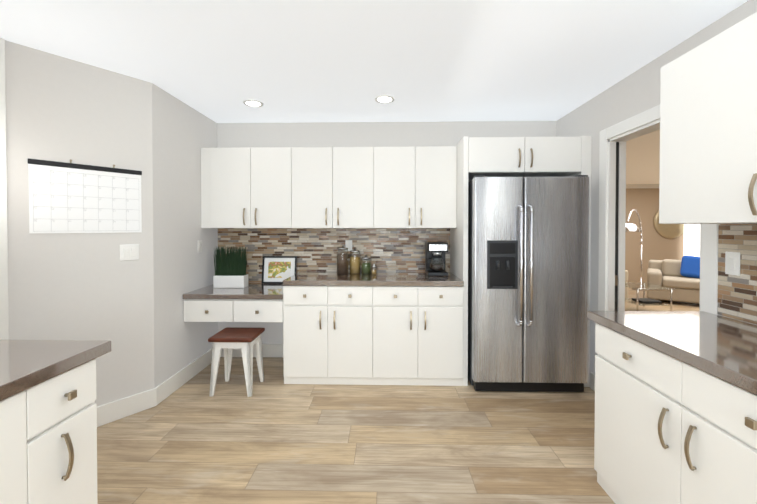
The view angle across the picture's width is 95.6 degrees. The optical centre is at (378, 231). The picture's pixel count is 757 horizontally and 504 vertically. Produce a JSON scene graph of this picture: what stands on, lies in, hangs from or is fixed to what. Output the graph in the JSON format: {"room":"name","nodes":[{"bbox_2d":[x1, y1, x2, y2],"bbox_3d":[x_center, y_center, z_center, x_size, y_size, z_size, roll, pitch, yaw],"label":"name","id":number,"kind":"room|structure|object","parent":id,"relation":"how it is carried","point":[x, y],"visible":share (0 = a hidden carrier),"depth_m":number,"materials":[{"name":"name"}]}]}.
{"room":"kitchen","nodes":[
{"label":"kitchen","id":0,"kind":"room"},
{"bbox_2d":[5,40,153,406],"bbox_3d":[-2.134,0.108,2.225,0.110,2.490,1.150,1,1,38],"label":"wall","id":1,"kind":"structure","parent":0,"point":[76,286],"depth_m":2.31,"materials":[{"name":"paint"}]},
{"bbox_2d":[0,38,8,339],"bbox_3d":[-2.243,0.111,1.983,0.020,2.490,0.135,1,1,38],"label":"door frame","id":2,"kind":"structure","parent":1,"relation":"attached to","point":[4,322],"depth_m":2.01,"materials":[{"name":"white wood"}]},
{"bbox_2d":[27,158,141,232],"bbox_3d":[-1.963,-0.235,2.340,0.018,0.484,0.602,1,1,38],"label":"calendar","id":3,"kind":"object","parent":1,"relation":"attached to","point":[70,197],"visible":1,"depth_m":2.31,"materials":[{"name":"white paper"}]},
{"bbox_2d":[120,244,138,260],"bbox_3d":[-1.825,0.150,2.516,0.013,0.116,0.118,1,1,38],"label":"switch plate","id":4,"kind":"object","parent":1,"relation":"attached to","point":[129,251],"visible":1,"depth_m":2.52,"materials":[{"name":"white plastic"}]},
{"bbox_2d":[152,83,217,387],"bbox_3d":[-1.772,0.096,3.200,0.100,2.490,1.115,0,1,1],"label":"wall","id":5,"kind":"structure","parent":0,"point":[183,133],"depth_m":2.95,"materials":[{"name":"paint"}]},
{"bbox_2d":[198,240,201,252],"bbox_3d":[-1.712,0.140,3.297,0.013,0.116,0.072,0,1,1],"label":"light switch","id":6,"kind":"object","parent":5,"relation":"attached to","point":[199,246],"visible":1,"depth_m":3.28,"materials":[{"name":"white plastic"}]},
{"bbox_2d":[0,0,747,183],"bbox_3d":[3.498,-1.196,3.132,12.400,0.106,11.900,0,1,1],"label":"ceiling","id":7,"kind":"structure","parent":0,"point":[282,61],"depth_m":2.14,"materials":[{"name":"paint"}]},
{"bbox_2d":[243,100,262,106],"bbox_3d":[-1.115,-1.144,3.057,0.170,0.006,0.170,0,1,1],"label":"recessed light","id":8,"kind":"object","parent":7,"relation":"in","point":[253,103],"visible":0.96,"depth_m":3.06,"materials":[{"name":"white"}]},
{"bbox_2d":[375,95,394,102],"bbox_3d":[0.054,-1.143,2.960,0.170,0.006,0.170,0,1,1],"label":"recessed light","id":9,"kind":"object","parent":7,"relation":"in","point":[384,99],"visible":1,"depth_m":2.96,"materials":[{"name":"white"}]},
{"bbox_2d":[217,121,556,343],"bbox_3d":[0.079,0.090,3.666,3.780,2.490,0.100,0,1,1],"label":"wall","id":10,"kind":"structure","parent":0,"point":[360,134],"depth_m":3.61,"materials":[{"name":"paint"}]},
{"bbox_2d":[201,146,456,227],"bbox_3d":[-0.484,-0.425,3.427,2.457,0.775,0.384,0,1,1],"label":"upper cabinet","id":11,"kind":"object","parent":10,"relation":"attached to","point":[329,187],"visible":1,"depth_m":3.27,"materials":[{"name":"white wood"}]},
{"bbox_2d":[218,228,449,282],"bbox_3d":[-0.480,0.249,3.625,2.460,0.578,0.007,0,1,1],"label":"backsplash","id":12,"kind":"structure","parent":10,"relation":"attached to","point":[384,249],"depth_m":3.62,"materials":[{"name":"tile"}]},
{"bbox_2d":[345,240,351,250],"bbox_3d":[-0.312,0.145,3.609,0.072,0.116,0.013,0,1,1],"label":"outlet","id":13,"kind":"object","parent":12,"relation":"attached to","point":[348,244],"visible":0.77,"depth_m":3.61,"materials":[{"name":"white plastic"}]},
{"bbox_2d":[97,344,594,426],"bbox_3d":[-0.300,1.278,2.669,4.252,0.140,1.940,0,1,1],"label":"baseboard","id":14,"kind":"structure","parent":10,"relation":"attached to","point":[107,413],"depth_m":2.74,"materials":[{"name":"white wood"}]},
{"bbox_2d":[97,281,699,503],"bbox_3d":[3.498,1.391,3.165,12.400,0.100,11.900,0,1,1],"label":"floor","id":15,"kind":"structure","parent":0,"point":[273,439],"depth_m":2.17,"materials":[{"name":"brown wood"}]},
{"bbox_2d":[0,388,35,503],"bbox_3d":[-1.446,0.935,0.798,0.653,0.874,0.600,0,1,1],"label":"base cabinet","id":16,"kind":"object","parent":15,"relation":"on","point":[18,414],"depth_m":1.06,"materials":[{"name":"white wood"}]},
{"bbox_2d":[36,360,97,503],"bbox_3d":[-1.436,0.929,1.234,0.653,0.874,0.272,0,1,1],"label":"base cabinet","id":17,"kind":"object","parent":15,"relation":"on","point":[48,430],"depth_m":1.22,"materials":[{"name":"white wood"}]},
{"bbox_2d":[0,340,110,403],"bbox_3d":[-1.466,0.490,-0.411,0.663,0.046,3.650,0,1,1],"label":"countertop","id":18,"kind":"structure","parent":17,"relation":"on","point":[24,364],"depth_m":1.22,"materials":[{"name":"grey stone"}]},
{"bbox_2d":[208,327,264,396],"bbox_3d":[-1.208,1.104,2.948,0.364,0.481,0.320,0,1,1],"label":"stool","id":19,"kind":"object","parent":15,"relation":"on","point":[230,339],"visible":1,"depth_m":2.82,"materials":[{"name":"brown wood"}]},
{"bbox_2d":[279,284,374,384],"bbox_3d":[-0.436,0.902,3.312,0.786,0.874,0.627,0,1,1],"label":"base cabinet","id":20,"kind":"object","parent":15,"relation":"on","point":[329,332],"depth_m":3.00,"materials":[{"name":"white wood"}]},
{"bbox_2d":[183,283,282,298],"bbox_3d":[-1.273,0.565,3.321,0.885,0.044,0.639,0,1,1],"label":"countertop","id":21,"kind":"structure","parent":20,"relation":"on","point":[253,290],"depth_m":3.04,"materials":[{"name":"grey stone"}]},
{"bbox_2d":[184,299,234,321],"bbox_3d":[-1.495,0.692,3.259,0.443,0.207,0.479,0,1,1],"label":"drawer","id":22,"kind":"object","parent":21,"relation":"attached to","point":[195,310],"depth_m":3.02,"materials":[{"name":"white wood"}]},
{"bbox_2d":[213,246,247,287],"bbox_3d":[-1.450,0.340,3.368,0.311,0.403,0.110,0,1,1],"label":"potted plant","id":23,"kind":"object","parent":21,"relation":"on","point":[230,269],"visible":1,"depth_m":3.33,"materials":[{"name":"green plant"}]},
{"bbox_2d":[235,299,278,321],"bbox_3d":[-1.053,0.692,3.249,0.442,0.207,0.479,0,1,1],"label":"drawer","id":24,"kind":"object","parent":21,"relation":"attached to","point":[246,310],"depth_m":3.01,"materials":[{"name":"white wood"}]},
{"bbox_2d":[262,256,296,283],"bbox_3d":[-1.038,0.397,3.594,0.360,0.285,0.018,0,-7,1],"label":"framed art","id":25,"kind":"object","parent":21,"relation":"on","point":[277,269],"visible":0.81,"depth_m":3.59,"materials":[{"name":"black plastic"}]},
{"bbox_2d":[283,271,462,286],"bbox_3d":[-0.043,0.443,3.291,1.572,0.046,0.639,0,1,1],"label":"countertop","id":26,"kind":"structure","parent":20,"relation":"on","point":[302,278],"depth_m":3.00,"materials":[{"name":"grey stone"}]},
{"bbox_2d":[337,246,347,274],"bbox_3d":[-0.357,0.277,3.408,0.116,0.281,0.116,0,1,1],"label":"canister","id":27,"kind":"object","parent":26,"relation":"on","point":[342,264],"visible":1,"depth_m":3.36,"materials":[{"name":"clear glass"}]},
{"bbox_2d":[350,248,359,273],"bbox_3d":[-0.236,0.291,3.445,0.110,0.251,0.110,0,1,1],"label":"canister","id":28,"kind":"object","parent":26,"relation":"on","point":[354,265],"visible":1,"depth_m":3.40,"materials":[{"name":"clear glass"}]},
{"bbox_2d":[361,255,370,273],"bbox_3d":[-0.122,0.324,3.413,0.100,0.186,0.100,0,1,1],"label":"canister","id":29,"kind":"object","parent":26,"relation":"on","point":[365,268],"visible":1,"depth_m":3.38,"materials":[{"name":"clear glass"}]},
{"bbox_2d":[371,264,376,274],"bbox_3d":[-0.043,0.365,3.352,0.052,0.106,0.052,0,1,1],"label":"canister","id":30,"kind":"object","parent":26,"relation":"on","point":[373,272],"visible":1,"depth_m":3.34,"materials":[{"name":"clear glass"}]},
{"bbox_2d":[425,242,447,275],"bbox_3d":[0.560,0.260,3.367,0.210,0.315,0.244,0,1,1],"label":"coffee maker","id":31,"kind":"object","parent":26,"relation":"on","point":[435,258],"visible":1,"depth_m":3.27,"materials":[{"name":"black plastic"}]},
{"bbox_2d":[375,283,463,385],"bbox_3d":[0.350,0.903,3.294,0.786,0.874,0.627,0,1,1],"label":"base cabinet","id":32,"kind":"object","parent":15,"relation":"on","point":[392,328],"depth_m":2.98,"materials":[{"name":"white wood"}]},
{"bbox_2d":[450,136,591,386],"bbox_3d":[1.290,0.255,3.261,1.094,2.170,0.651,0,1,1],"label":"tall cabinet","id":33,"kind":"object","parent":15,"relation":"on","point":[529,156],"visible":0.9,"depth_m":2.97,"materials":[{"name":"white wood"}]},
{"bbox_2d":[468,175,588,391],"bbox_3d":[1.267,0.435,3.154,0.938,1.812,0.798,0,1,1],"label":"refrigerator","id":34,"kind":"object","parent":15,"relation":"on","point":[528,269],"visible":1,"depth_m":2.82,"materials":[{"name":"grey metal"}]},
{"bbox_2d":[625,270,627,299],"bbox_3d":[4.173,0.839,6.469,0.640,0.920,0.650,0,1,1],"label":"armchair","id":35,"kind":"object","parent":15,"relation":"on","point":[626,280],"visible":0.04,"depth_m":6.14,"materials":[{"name":"beige fabric"}]},
{"bbox_2d":[625,209,642,289],"bbox_3d":[5.306,0.414,7.084,1.780,1.755,0.356,-1,1,-44],"label":"arc floor lamp","id":36,"kind":"object","parent":15,"relation":"on","point":[630,227],"visible":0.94,"depth_m":6.94,"materials":[{"name":"silver metal"}]},
{"bbox_2d":[625,282,674,310],"bbox_3d":[4.335,1.094,5.668,0.600,0.430,0.650,0,1,1],"label":"glass coffee table","id":37,"kind":"object","parent":15,"relation":"on","point":[643,301],"visible":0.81,"depth_m":5.49,"materials":[{"name":"silver metal"}]},
{"bbox_2d":[647,256,699,303],"bbox_3d":[6.144,0.876,6.062,2.200,0.857,0.970,1,1,38],"label":"sofa","id":38,"kind":"object","parent":15,"relation":"on","point":[682,277],"visible":0.54,"depth_m":6.29,"materials":[{"name":"fabric"}]},
{"bbox_2d":[594,323,756,503],"bbox_3d":[1.471,0.928,1.309,0.623,0.874,1.090,0,1,1],"label":"base cabinet","id":39,"kind":"object","parent":15,"relation":"on","point":[675,407],"depth_m":1.38,"materials":[{"name":"white wood"}]},
{"bbox_2d":[587,311,756,398],"bbox_3d":[1.428,0.489,-0.303,0.635,0.046,4.416,0,1,1],"label":"countertop","id":40,"kind":"structure","parent":39,"relation":"on","point":[720,347],"depth_m":1.45,"materials":[{"name":"grey stone"}]},
{"bbox_2d":[625,188,683,280],"bbox_3d":[5.799,0.023,8.897,7.620,2.490,0.100,0,1,1],"label":"wall","id":41,"kind":"structure","parent":0,"point":[644,202],"depth_m":8.81,"materials":[{"name":"paint"}]},
{"bbox_2d":[626,184,658,188],"bbox_3d":[5.847,-1.165,8.781,7.500,0.100,0.100,0,1,1],"label":"crown molding","id":42,"kind":"structure","parent":41,"relation":"attached to","point":[628,186],"depth_m":8.74,"materials":[{"name":"beige wood"}]},
{"bbox_2d":[653,210,683,237],"bbox_3d":[7.487,-0.261,8.776,0.860,0.860,0.050,0,1,1],"label":"round mirror","id":43,"kind":"object","parent":41,"relation":"attached to","point":[670,230],"visible":0.48,"depth_m":8.77,"materials":[{"name":"gold metal"}]},
{"bbox_2d":[683,224,699,256],"bbox_3d":[8.610,0.064,8.685,1.930,2.372,0.070,0,1,1],"label":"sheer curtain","id":44,"kind":"object","parent":41,"relation":"attached to","point":[691,239],"visible":0.06,"depth_m":8.70,"materials":[{"name":"white fabric"}]},
{"bbox_2d":[556,0,756,373],"bbox_3d":[1.837,0.131,0.456,0.120,2.490,6.440,0,1,1],"label":"wall","id":45,"kind":"structure","parent":0,"point":[633,94],"depth_m":2.66,"materials":[{"name":"paint"}]},
{"bbox_2d":[598,105,718,314],"bbox_3d":[1.879,0.267,2.322,0.156,2.170,1.010,0,1,1],"label":"door frame","id":46,"kind":"structure","parent":45,"relation":"attached to","point":[612,207],"depth_m":2.71,"materials":[{"name":"grey wood"}]},
{"bbox_2d":[659,12,756,223],"bbox_3d":[1.633,-0.447,1.266,0.319,0.826,1.090,0,1,1],"label":"upper cabinet","id":47,"kind":"object","parent":45,"relation":"attached to","point":[708,131],"visible":1,"depth_m":1.50,"materials":[{"name":"white wood"}]},
{"bbox_2d":[717,224,756,324],"bbox_3d":[1.754,0.226,-0.299,0.007,0.478,4.325,0,1,1],"label":"backsplash","id":48,"kind":"structure","parent":45,"relation":"attached to","point":[737,297],"depth_m":1.71,"materials":[{"name":"tile"}]},
{"bbox_2d":[725,251,739,275],"bbox_3d":[1.790,0.160,1.737,0.013,0.116,0.072,0,1,1],"label":"switch plate","id":49,"kind":"object","parent":48,"relation":"attached to","point":[732,263],"visible":1,"depth_m":1.73,"materials":[{"name":"white plastic"}]}
]}

